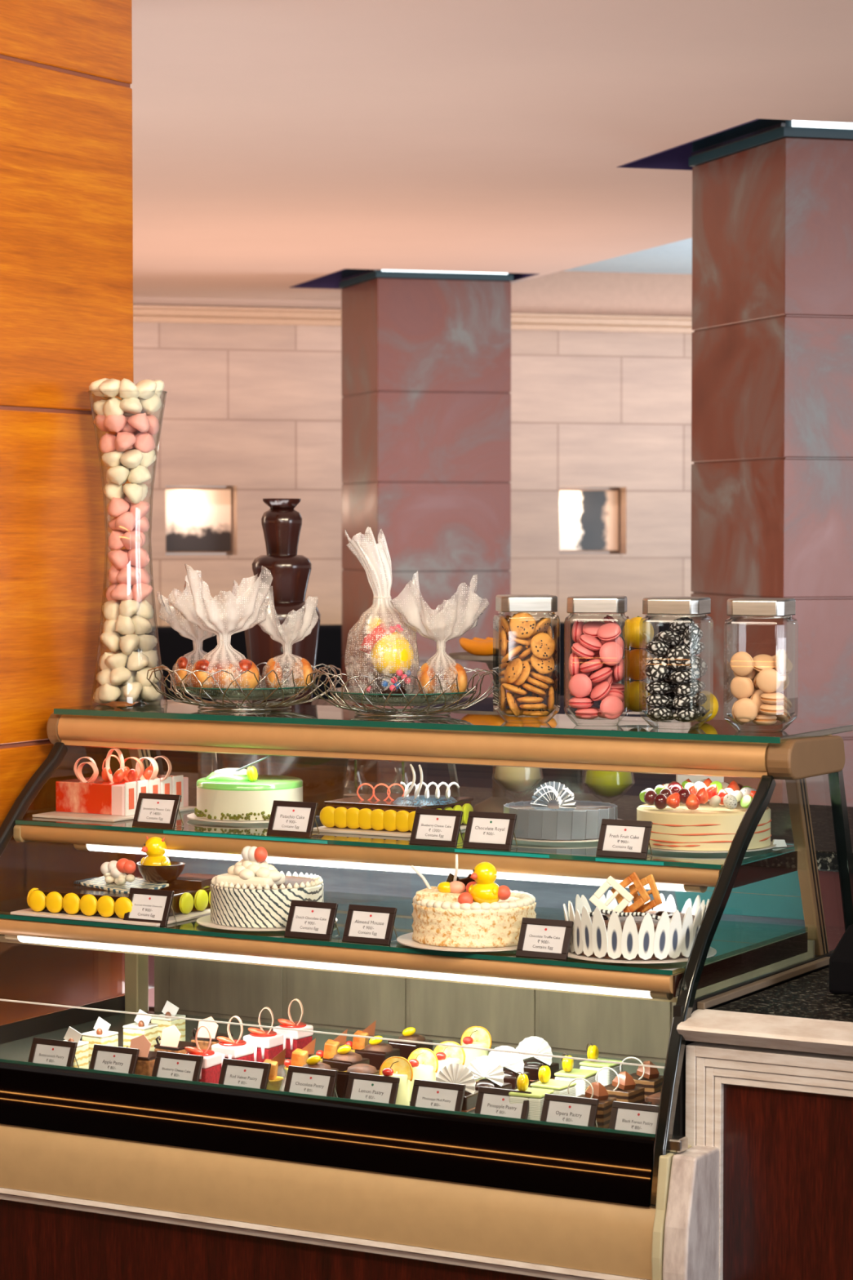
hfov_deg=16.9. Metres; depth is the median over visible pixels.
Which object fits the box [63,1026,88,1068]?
pastry
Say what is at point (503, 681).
cookie
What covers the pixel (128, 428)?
meringue
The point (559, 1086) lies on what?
pastry
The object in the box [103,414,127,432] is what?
meringue
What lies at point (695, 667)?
cookie
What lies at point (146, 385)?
meringue
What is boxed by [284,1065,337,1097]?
price card
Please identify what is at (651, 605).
storage jar
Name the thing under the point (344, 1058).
pastry
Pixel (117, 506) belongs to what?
meringue
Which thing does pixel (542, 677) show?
cookie
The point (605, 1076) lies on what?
pastry
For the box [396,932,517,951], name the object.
cake plate
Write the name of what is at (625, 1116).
price card
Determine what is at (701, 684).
cookie
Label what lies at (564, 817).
cake
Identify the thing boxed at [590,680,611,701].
macaron
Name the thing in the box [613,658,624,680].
macaron
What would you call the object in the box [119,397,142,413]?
meringue
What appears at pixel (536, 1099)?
pastry
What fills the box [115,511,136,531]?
meringue
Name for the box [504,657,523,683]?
cookie
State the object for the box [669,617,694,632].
cookie
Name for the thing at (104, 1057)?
price card
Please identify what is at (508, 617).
cookie
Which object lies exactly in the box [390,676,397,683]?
flower
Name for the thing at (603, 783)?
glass
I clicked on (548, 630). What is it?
cookie
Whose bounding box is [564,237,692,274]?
ceiling
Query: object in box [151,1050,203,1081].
price card
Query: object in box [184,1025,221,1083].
pastry
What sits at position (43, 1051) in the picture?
price card
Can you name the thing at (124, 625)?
meringue
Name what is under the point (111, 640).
meringue
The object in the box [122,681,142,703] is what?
meringue
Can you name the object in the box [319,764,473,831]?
dessert
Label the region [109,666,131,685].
meringue
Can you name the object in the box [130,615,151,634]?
meringue
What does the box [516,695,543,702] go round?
cookie
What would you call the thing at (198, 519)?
framed print
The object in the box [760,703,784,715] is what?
macaron
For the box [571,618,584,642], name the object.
macaron
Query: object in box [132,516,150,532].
meringue
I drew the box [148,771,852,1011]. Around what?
countertop
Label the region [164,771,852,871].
countertop
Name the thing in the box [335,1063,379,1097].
pastry
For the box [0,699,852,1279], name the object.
display case
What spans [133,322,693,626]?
wall
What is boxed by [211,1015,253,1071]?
pastry
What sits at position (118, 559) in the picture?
meringue
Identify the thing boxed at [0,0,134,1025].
wall
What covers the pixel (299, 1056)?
pastry
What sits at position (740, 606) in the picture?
storage jar
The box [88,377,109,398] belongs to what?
meringue
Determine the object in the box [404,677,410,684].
flower
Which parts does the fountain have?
crown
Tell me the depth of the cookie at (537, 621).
5.25 m
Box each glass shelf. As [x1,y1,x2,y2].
[0,890,807,974]
[15,809,797,868]
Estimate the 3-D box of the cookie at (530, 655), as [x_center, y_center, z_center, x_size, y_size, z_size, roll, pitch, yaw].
[0.196,0.050,5.266,0.048,0.048,0.016,0,2,-6]
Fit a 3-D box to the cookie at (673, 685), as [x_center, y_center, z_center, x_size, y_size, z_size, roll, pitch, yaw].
[0.431,0.085,5.108,0.044,0.026,0.046,-1,2,-21]
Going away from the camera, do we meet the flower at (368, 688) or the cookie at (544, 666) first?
the cookie at (544, 666)
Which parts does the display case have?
rail, post, sill, glass, corner post, post, frame, black panel, shelf rail, shelf rail, glass, rail, glass, panel, panel, post, teal panel, panel, sill, post, frame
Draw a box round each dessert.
[26,835,219,918]
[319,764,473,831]
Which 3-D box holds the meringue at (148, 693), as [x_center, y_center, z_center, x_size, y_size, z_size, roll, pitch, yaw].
[-0.551,0.100,5.721,0.039,0.044,0.046,1,3,24]
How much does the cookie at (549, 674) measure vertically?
0.048 m
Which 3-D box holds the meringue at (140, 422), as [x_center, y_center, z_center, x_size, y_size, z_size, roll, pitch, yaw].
[-0.569,-0.430,5.690,0.044,0.039,0.045,1,3,33]
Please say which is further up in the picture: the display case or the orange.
the orange
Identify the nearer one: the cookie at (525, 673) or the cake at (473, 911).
the cake at (473, 911)
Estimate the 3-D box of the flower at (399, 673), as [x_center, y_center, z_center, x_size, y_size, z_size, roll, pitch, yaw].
[-0.051,0.061,5.366,0.013,0.013,0.010,0,2,-1]
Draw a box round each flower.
[348,759,357,789]
[365,685,370,692]
[381,680,387,687]
[387,624,404,635]
[389,684,395,690]
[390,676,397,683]
[395,669,403,676]
[396,760,404,791]
[400,674,407,680]
[404,670,411,676]
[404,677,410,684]
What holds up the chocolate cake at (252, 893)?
on the cake plate at (205, 921)
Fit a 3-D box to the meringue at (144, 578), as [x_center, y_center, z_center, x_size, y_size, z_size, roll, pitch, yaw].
[-0.572,-0.130,5.745,0.039,0.044,0.046,0,2,-2]
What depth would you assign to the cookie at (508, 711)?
5.23 m
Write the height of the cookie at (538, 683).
0.024 m
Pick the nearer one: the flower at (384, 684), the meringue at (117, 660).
the flower at (384, 684)
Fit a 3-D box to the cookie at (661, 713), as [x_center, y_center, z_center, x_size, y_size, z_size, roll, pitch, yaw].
[0.412,0.130,5.066,0.045,0.025,0.046,0,1,-28]
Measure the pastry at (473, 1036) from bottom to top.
0.088 m
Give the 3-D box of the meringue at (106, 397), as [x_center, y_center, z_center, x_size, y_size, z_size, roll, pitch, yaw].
[-0.633,-0.501,5.756,0.042,0.040,0.046,-1,3,-24]
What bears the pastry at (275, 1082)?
on the display case
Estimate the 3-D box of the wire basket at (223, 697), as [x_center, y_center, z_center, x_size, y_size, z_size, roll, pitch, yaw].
[-0.357,0.091,5.595,0.382,0.082,0.371,1,3,29]
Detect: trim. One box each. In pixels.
[133,304,694,333]
[288,268,538,288]
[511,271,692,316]
[617,119,758,170]
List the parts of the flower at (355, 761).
stem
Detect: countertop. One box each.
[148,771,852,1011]
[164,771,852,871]
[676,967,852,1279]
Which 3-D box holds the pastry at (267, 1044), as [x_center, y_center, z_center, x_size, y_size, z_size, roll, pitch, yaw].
[-0.299,0.723,5.244,0.056,0.107,0.060,1,3,27]
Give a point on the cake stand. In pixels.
(495, 803)
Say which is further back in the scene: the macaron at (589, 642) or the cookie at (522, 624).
the cookie at (522, 624)
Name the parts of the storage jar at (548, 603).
lid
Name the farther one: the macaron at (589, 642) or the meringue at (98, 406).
the meringue at (98, 406)
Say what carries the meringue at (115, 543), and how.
in the glass vase at (110, 704)
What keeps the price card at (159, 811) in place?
on the display case
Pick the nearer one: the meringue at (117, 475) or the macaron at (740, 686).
the macaron at (740, 686)
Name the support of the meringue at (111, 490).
in the glass vase at (110, 704)
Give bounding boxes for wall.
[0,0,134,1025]
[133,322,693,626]
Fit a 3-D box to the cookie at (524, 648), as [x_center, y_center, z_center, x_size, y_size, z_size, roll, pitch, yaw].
[0.161,0.022,5.246,0.049,0.021,0.046,-2,3,-37]
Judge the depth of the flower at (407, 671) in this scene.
5.38 m
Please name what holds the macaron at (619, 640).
in the storage jar at (578, 603)
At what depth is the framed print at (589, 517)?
15.29 m
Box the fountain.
[215,498,355,809]
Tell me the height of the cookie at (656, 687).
0.025 m
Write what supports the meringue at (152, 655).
in the glass vase at (110, 704)
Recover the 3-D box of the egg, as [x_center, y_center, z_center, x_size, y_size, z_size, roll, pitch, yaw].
[-0.070,0.032,5.397,0.090,0.149,0.089,1,3,28]
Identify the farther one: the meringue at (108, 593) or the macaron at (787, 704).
the meringue at (108, 593)
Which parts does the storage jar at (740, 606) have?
lid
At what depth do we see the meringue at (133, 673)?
5.73 m
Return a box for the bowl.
[136,861,186,883]
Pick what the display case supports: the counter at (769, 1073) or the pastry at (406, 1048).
the pastry at (406, 1048)
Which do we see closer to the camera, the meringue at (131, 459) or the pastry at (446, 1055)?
the pastry at (446, 1055)
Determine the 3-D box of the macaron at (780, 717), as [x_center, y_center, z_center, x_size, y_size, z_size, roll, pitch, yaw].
[0.615,0.127,5.007,0.037,0.033,0.043,-1,3,-23]
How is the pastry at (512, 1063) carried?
on the display case
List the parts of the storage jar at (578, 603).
lid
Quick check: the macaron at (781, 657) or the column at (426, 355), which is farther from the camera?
the column at (426, 355)
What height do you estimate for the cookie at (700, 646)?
0.027 m
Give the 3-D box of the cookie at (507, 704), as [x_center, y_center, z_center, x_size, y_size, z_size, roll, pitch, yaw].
[0.166,0.111,5.249,0.046,0.021,0.048,-1,2,-22]
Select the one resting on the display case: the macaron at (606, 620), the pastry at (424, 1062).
the pastry at (424, 1062)
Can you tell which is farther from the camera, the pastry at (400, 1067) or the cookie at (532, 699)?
the cookie at (532, 699)
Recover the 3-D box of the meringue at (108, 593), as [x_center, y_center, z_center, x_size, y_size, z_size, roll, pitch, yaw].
[-0.620,-0.093,5.751,0.045,0.040,0.042,2,3,36]
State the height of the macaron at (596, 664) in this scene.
0.024 m
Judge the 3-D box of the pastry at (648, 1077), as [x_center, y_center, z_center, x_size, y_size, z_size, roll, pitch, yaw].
[0.369,0.749,4.898,0.066,0.083,0.056,1,3,28]
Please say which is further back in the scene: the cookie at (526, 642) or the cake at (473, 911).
the cookie at (526, 642)
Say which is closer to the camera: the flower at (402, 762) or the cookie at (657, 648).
the cookie at (657, 648)
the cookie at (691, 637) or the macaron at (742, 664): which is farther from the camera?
the cookie at (691, 637)
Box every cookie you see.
[499,616,511,640]
[499,684,506,711]
[501,630,506,656]
[501,644,522,662]
[501,657,522,669]
[501,669,505,676]
[501,677,522,688]
[502,683,526,695]
[503,708,528,715]
[504,646,527,656]
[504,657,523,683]
[505,615,511,623]
[505,691,519,716]
[506,640,525,648]
[506,694,529,706]
[507,631,531,645]
[509,612,536,638]
[511,688,529,697]
[512,660,530,685]
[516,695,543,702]
[518,647,532,659]
[519,702,546,710]
[521,681,546,695]
[522,654,544,678]
[522,709,548,716]
[524,656,531,663]
[525,675,548,688]
[529,662,534,671]
[529,671,554,684]
[530,617,551,637]
[530,632,555,658]
[530,653,555,674]
[531,679,540,696]
[535,617,546,623]
[537,681,549,702]
[544,625,552,638]
[546,656,552,677]
[546,684,554,711]
[644,680,671,694]
[645,640,670,656]
[645,656,669,680]
[645,694,671,707]
[647,706,672,720]
[653,631,670,646]
[657,631,683,646]
[660,656,673,680]
[662,669,676,681]
[662,680,677,693]
[663,693,678,707]
[666,644,692,671]
[666,706,678,719]
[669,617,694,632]
[669,669,694,684]
[671,695,697,709]
[672,707,698,722]
[673,682,699,696]
[679,630,702,642]
[682,641,705,655]
[683,623,700,649]
[685,657,702,680]
[689,680,706,693]
[692,655,707,678]
[692,705,706,719]
[693,692,706,706]
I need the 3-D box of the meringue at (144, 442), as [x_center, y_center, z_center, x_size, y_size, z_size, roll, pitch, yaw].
[-0.562,-0.393,5.713,0.047,0.042,0.041,-2,3,-37]
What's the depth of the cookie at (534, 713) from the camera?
5.19 m
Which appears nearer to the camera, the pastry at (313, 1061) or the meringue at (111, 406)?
the pastry at (313, 1061)
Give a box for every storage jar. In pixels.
[493,594,559,723]
[564,595,630,725]
[639,596,712,728]
[723,597,798,732]
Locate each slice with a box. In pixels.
[459,637,493,656]
[471,637,512,655]
[485,636,528,648]
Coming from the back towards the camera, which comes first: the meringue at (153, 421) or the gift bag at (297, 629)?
the meringue at (153, 421)
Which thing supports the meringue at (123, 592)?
in the glass vase at (110, 704)
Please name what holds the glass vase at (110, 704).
on the display case
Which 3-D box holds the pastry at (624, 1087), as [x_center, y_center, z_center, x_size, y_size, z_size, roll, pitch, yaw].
[0.323,0.753,4.804,0.066,0.083,0.056,2,3,33]
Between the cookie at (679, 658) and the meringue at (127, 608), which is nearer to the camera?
the cookie at (679, 658)
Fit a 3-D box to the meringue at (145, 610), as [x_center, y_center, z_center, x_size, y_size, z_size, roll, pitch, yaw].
[-0.569,-0.061,5.748,0.046,0.040,0.045,-1,2,-15]
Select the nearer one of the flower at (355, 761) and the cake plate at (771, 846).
the cake plate at (771, 846)
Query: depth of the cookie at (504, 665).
5.23 m
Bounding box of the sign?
[675,773,724,800]
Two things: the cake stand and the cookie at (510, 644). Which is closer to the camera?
the cookie at (510, 644)
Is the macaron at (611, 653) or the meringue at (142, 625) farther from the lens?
the meringue at (142, 625)
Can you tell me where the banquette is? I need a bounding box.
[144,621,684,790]
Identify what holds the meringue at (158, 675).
in the glass vase at (110, 704)
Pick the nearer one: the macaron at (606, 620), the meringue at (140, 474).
the macaron at (606, 620)
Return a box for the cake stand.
[448,652,523,812]
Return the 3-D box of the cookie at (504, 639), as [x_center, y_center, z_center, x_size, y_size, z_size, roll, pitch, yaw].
[0.139,0.006,5.212,0.012,0.049,0.048,0,2,-4]
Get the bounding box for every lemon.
[622,616,653,648]
[622,680,652,711]
[694,689,718,722]
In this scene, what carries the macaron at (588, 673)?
in the storage jar at (578, 603)
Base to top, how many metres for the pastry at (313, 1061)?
0.077 m
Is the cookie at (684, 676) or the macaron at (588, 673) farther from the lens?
the macaron at (588, 673)
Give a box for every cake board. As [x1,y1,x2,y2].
[10,907,210,926]
[32,805,196,822]
[312,824,466,837]
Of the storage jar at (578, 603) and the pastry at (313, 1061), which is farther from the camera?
the storage jar at (578, 603)
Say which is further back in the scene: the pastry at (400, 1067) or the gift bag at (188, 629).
the gift bag at (188, 629)
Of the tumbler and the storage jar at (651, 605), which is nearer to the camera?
the storage jar at (651, 605)
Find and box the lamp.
[0,934,678,1002]
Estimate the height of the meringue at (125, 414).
0.040 m
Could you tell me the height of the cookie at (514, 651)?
0.033 m
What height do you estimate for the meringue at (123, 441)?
0.041 m
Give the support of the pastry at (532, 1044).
on the display case
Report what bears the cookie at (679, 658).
in the storage jar at (651, 605)
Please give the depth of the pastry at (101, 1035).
5.28 m
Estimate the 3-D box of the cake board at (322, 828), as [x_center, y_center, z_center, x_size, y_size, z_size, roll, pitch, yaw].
[-0.056,0.347,5.325,0.235,0.005,0.242,1,3,29]
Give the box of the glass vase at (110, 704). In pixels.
[88,389,167,706]
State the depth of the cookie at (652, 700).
5.05 m
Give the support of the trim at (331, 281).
attached to the ceiling at (278, 145)
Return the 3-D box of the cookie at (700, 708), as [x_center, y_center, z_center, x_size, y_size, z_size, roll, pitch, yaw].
[0.474,0.128,5.093,0.044,0.026,0.046,-1,3,-24]
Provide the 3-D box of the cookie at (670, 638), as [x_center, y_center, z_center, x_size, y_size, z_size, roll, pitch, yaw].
[0.429,-0.003,5.057,0.045,0.028,0.043,1,2,14]
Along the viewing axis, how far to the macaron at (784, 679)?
4.98 m
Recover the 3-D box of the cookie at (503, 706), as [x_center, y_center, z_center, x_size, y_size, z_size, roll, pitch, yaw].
[0.138,0.105,5.228,0.012,0.048,0.049,0,2,-7]
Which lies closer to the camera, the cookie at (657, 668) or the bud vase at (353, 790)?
the cookie at (657, 668)
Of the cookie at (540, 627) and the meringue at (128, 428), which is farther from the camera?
the meringue at (128, 428)
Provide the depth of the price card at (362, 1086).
4.83 m
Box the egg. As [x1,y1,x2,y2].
[359,617,413,697]
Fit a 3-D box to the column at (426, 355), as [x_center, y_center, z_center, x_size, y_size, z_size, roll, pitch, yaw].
[-0.009,-0.353,13.081,0.640,2.850,0.640,-1,2,-16]
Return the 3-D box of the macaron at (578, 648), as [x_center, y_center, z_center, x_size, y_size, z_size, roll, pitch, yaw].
[0.280,0.019,5.128,0.041,0.029,0.043,1,3,30]
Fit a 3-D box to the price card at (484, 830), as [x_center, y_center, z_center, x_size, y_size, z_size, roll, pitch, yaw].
[0.116,0.332,5.015,0.093,0.063,0.053,1,3,29]
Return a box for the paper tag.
[772,839,786,847]
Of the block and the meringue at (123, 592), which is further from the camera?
the meringue at (123, 592)
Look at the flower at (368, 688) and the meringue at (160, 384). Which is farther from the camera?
the meringue at (160, 384)
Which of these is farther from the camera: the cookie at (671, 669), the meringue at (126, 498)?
the meringue at (126, 498)
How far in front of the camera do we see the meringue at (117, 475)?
5.69 m
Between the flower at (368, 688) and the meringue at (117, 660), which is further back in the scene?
the meringue at (117, 660)
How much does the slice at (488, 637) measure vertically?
0.041 m
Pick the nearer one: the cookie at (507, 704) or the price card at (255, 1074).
the price card at (255, 1074)
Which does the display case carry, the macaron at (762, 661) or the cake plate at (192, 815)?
the cake plate at (192, 815)
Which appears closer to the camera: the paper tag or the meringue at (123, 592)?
the paper tag
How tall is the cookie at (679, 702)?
0.026 m
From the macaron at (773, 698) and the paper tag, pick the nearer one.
the macaron at (773, 698)
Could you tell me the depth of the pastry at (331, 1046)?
5.16 m
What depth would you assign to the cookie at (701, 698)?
5.08 m
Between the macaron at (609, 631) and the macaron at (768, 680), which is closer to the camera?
the macaron at (768, 680)
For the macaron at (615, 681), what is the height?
0.042 m
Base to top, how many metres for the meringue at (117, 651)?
0.041 m
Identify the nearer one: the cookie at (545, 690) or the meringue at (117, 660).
the cookie at (545, 690)
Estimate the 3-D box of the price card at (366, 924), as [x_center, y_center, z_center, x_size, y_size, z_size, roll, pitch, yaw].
[-0.092,0.486,4.918,0.093,0.063,0.053,1,3,29]
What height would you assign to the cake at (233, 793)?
0.125 m
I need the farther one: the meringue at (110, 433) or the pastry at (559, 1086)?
the meringue at (110, 433)
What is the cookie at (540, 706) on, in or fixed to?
in the storage jar at (548, 603)
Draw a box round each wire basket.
[146,662,342,711]
[305,666,493,716]
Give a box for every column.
[339,268,513,783]
[688,119,852,806]
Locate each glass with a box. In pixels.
[491,765,543,797]
[582,769,635,819]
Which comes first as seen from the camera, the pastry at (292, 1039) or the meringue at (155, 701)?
the pastry at (292, 1039)
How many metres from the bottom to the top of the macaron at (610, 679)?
0.041 m
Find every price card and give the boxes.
[27,1037,79,1067]
[88,1044,139,1074]
[123,887,176,926]
[132,792,183,829]
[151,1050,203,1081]
[217,1057,271,1088]
[266,800,319,837]
[284,899,339,940]
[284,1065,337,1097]
[342,904,397,945]
[345,1071,399,1103]
[409,808,463,846]
[409,1079,466,1111]
[462,811,517,850]
[474,1086,532,1119]
[515,917,573,959]
[540,1093,599,1127]
[595,818,652,858]
[608,1101,658,1133]
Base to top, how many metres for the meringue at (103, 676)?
0.040 m
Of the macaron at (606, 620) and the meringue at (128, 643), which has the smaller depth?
the macaron at (606, 620)
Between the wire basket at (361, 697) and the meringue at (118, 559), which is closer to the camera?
the wire basket at (361, 697)
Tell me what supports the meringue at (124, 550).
in the glass vase at (110, 704)
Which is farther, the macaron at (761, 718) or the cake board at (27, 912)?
the cake board at (27, 912)
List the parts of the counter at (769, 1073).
moulding, panel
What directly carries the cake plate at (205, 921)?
on the display case
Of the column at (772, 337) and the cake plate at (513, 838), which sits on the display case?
the cake plate at (513, 838)
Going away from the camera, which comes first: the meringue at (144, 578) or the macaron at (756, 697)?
the macaron at (756, 697)
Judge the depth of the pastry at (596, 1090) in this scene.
4.69 m
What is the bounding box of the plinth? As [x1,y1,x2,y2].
[0,1186,650,1279]
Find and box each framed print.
[165,487,231,552]
[560,488,618,551]
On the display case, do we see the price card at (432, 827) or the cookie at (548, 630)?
the price card at (432, 827)
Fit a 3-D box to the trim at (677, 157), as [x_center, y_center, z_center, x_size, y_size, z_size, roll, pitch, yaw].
[1.241,-1.528,8.479,1.040,0.172,1.100,-1,2,-16]
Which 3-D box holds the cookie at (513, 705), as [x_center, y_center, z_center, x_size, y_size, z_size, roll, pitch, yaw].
[0.157,0.116,5.198,0.023,0.045,0.049,1,2,17]
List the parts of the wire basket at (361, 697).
glass plate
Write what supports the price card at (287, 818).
on the display case
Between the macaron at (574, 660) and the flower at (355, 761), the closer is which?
the macaron at (574, 660)
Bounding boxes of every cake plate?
[186,813,269,823]
[196,915,337,931]
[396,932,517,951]
[512,836,599,842]
[567,946,716,964]
[648,840,776,853]
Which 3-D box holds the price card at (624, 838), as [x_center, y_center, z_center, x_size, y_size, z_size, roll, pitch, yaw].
[0.341,0.337,4.888,0.093,0.063,0.053,1,3,29]
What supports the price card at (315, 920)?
on the display case
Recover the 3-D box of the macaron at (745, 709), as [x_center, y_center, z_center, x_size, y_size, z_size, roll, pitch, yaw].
[0.552,0.122,4.970,0.043,0.043,0.020,1,2,18]
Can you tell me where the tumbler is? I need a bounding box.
[617,618,658,720]
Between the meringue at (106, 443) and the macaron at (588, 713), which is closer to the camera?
the macaron at (588, 713)
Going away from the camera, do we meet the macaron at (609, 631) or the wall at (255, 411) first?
the macaron at (609, 631)
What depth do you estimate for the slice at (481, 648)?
6.46 m
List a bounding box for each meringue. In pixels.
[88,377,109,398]
[92,400,106,415]
[93,414,111,431]
[93,684,109,703]
[95,669,111,684]
[97,432,116,453]
[97,682,120,702]
[98,378,120,398]
[98,652,115,670]
[100,631,119,652]
[101,396,111,399]
[101,450,124,467]
[102,397,124,416]
[102,600,120,620]
[102,619,119,634]
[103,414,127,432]
[103,482,124,500]
[104,652,128,670]
[106,465,129,485]
[106,475,127,484]
[106,583,121,602]
[107,497,129,516]
[107,550,128,570]
[108,431,120,435]
[108,516,126,533]
[108,530,124,550]
[108,564,119,583]
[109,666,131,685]
[110,583,133,600]
[111,649,122,653]
[114,431,136,452]
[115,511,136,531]
[115,566,139,586]
[115,614,135,635]
[117,684,140,702]
[118,377,139,399]
[118,599,140,617]
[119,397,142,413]
[119,448,142,468]
[119,548,133,567]
[119,634,139,655]
[120,416,137,433]
[120,530,142,550]
[122,670,137,685]
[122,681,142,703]
[123,412,135,416]
[123,483,142,504]
[123,494,130,511]
[125,432,135,450]
[127,413,150,432]
[127,465,151,484]
[127,547,150,568]
[127,650,148,671]
[128,500,150,520]
[128,530,146,550]
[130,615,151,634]
[131,582,152,602]
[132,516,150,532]
[133,432,155,453]
[133,566,150,584]
[133,599,153,619]
[134,666,155,686]
[135,379,156,399]
[137,483,147,501]
[137,634,157,651]
[138,393,161,414]
[138,449,156,467]
[138,649,158,668]
[140,682,160,700]
[140,688,161,703]
[144,666,163,683]
[146,414,159,435]
[153,379,164,397]
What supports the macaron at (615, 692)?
in the storage jar at (578, 603)
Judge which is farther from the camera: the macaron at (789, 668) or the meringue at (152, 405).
the meringue at (152, 405)
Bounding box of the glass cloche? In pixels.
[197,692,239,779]
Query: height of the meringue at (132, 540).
0.041 m
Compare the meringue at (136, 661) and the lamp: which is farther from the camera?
the meringue at (136, 661)
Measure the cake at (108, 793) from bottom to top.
0.125 m
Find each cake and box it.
[55,747,188,816]
[194,755,302,820]
[210,845,323,927]
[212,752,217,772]
[410,853,536,947]
[503,781,617,839]
[563,871,709,959]
[636,777,771,850]
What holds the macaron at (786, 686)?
in the storage jar at (740, 606)
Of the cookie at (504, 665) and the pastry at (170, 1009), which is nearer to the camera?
the cookie at (504, 665)
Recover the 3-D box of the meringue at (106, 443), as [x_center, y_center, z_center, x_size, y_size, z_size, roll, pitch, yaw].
[-0.633,-0.392,5.721,0.046,0.040,0.043,1,3,28]
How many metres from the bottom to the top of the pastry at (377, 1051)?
0.077 m
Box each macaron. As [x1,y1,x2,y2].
[568,652,579,675]
[568,673,591,697]
[568,697,592,708]
[570,668,592,678]
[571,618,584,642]
[571,642,595,658]
[572,651,586,666]
[574,707,599,719]
[578,634,602,650]
[579,658,603,672]
[582,620,604,637]
[589,654,608,667]
[589,666,612,682]
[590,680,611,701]
[591,667,613,687]
[593,649,599,656]
[596,622,621,640]
[597,708,605,718]
[599,641,623,665]
[600,635,623,648]
[600,688,624,702]
[600,695,623,719]
[603,615,621,635]
[606,665,619,683]
[610,683,624,692]
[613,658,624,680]
[729,675,754,699]
[730,651,754,676]
[731,699,746,724]
[733,668,757,679]
[733,697,758,722]
[750,688,765,713]
[752,653,775,671]
[752,671,759,688]
[752,713,777,724]
[755,667,781,693]
[760,691,785,704]
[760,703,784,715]
[772,655,792,674]
[774,648,787,673]
[774,672,788,692]
[775,674,789,692]
[776,708,791,722]
[779,696,791,711]
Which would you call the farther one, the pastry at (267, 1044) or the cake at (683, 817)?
the pastry at (267, 1044)
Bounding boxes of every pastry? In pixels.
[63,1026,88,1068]
[81,1016,118,1061]
[122,1008,158,1051]
[126,1034,156,1075]
[151,1000,186,1043]
[154,1024,197,1053]
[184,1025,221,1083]
[190,1016,233,1049]
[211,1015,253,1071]
[243,1006,283,1065]
[263,1047,286,1090]
[272,998,313,1057]
[281,1038,315,1078]
[302,1054,338,1097]
[315,1028,347,1062]
[322,1044,369,1071]
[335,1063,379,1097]
[345,1020,376,1052]
[355,1035,399,1070]
[379,1056,413,1105]
[387,1026,432,1059]
[407,1048,438,1101]
[433,1040,465,1075]
[435,1062,478,1112]
[460,1026,491,1078]
[467,1055,511,1090]
[488,1045,530,1089]
[508,1071,553,1120]
[515,1035,559,1087]
[530,1063,576,1096]
[554,1053,597,1096]
[567,1077,616,1128]
[579,1042,622,1085]
[595,1066,644,1103]
[619,1056,663,1097]
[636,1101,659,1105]
[644,1091,661,1104]
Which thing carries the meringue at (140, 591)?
in the glass vase at (110, 704)
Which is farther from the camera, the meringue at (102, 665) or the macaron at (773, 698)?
the meringue at (102, 665)
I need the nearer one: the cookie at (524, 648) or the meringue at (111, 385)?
the cookie at (524, 648)
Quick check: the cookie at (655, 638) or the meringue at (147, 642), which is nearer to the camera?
the cookie at (655, 638)
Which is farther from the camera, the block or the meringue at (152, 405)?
the meringue at (152, 405)
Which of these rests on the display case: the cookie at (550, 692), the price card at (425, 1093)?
the price card at (425, 1093)
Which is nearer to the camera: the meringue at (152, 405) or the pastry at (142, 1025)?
the pastry at (142, 1025)
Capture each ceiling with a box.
[129,0,852,309]
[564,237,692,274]
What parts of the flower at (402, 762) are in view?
stem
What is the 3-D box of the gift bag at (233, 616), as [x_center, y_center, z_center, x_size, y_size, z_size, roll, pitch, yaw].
[-0.398,-0.022,5.534,0.200,0.250,0.102,0,2,-7]
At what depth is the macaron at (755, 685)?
4.99 m
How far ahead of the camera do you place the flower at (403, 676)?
5.37 m
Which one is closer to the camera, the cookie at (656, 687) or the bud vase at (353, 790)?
the cookie at (656, 687)
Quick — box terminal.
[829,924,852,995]
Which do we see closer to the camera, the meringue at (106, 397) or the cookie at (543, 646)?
the cookie at (543, 646)
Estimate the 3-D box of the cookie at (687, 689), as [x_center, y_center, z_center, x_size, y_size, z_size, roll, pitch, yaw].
[0.457,0.086,5.044,0.044,0.026,0.046,-2,3,-34]
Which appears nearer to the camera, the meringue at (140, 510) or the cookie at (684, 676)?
the cookie at (684, 676)
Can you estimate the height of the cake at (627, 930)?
0.131 m
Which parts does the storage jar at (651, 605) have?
lid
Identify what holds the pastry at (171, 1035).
on the display case
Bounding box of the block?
[662,1145,719,1279]
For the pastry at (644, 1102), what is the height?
0.053 m
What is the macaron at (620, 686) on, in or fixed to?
in the storage jar at (578, 603)
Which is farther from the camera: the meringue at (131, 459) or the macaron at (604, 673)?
the meringue at (131, 459)
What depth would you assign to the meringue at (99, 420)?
5.71 m
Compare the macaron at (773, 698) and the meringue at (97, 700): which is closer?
the macaron at (773, 698)
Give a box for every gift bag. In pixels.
[156,580,239,690]
[169,564,271,693]
[257,588,318,693]
[344,526,418,699]
[390,570,488,699]
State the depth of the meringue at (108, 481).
5.73 m
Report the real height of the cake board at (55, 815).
0.005 m
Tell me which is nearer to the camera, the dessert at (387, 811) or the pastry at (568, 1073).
the pastry at (568, 1073)
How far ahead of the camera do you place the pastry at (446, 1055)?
4.99 m
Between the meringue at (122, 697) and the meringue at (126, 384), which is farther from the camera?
the meringue at (122, 697)
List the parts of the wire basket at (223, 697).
glass plate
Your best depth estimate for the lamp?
4.98 m
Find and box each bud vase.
[343,764,369,795]
[390,766,415,793]
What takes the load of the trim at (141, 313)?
attached to the wall at (255, 411)
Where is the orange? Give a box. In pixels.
[623,648,652,679]
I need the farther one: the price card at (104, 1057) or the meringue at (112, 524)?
the meringue at (112, 524)

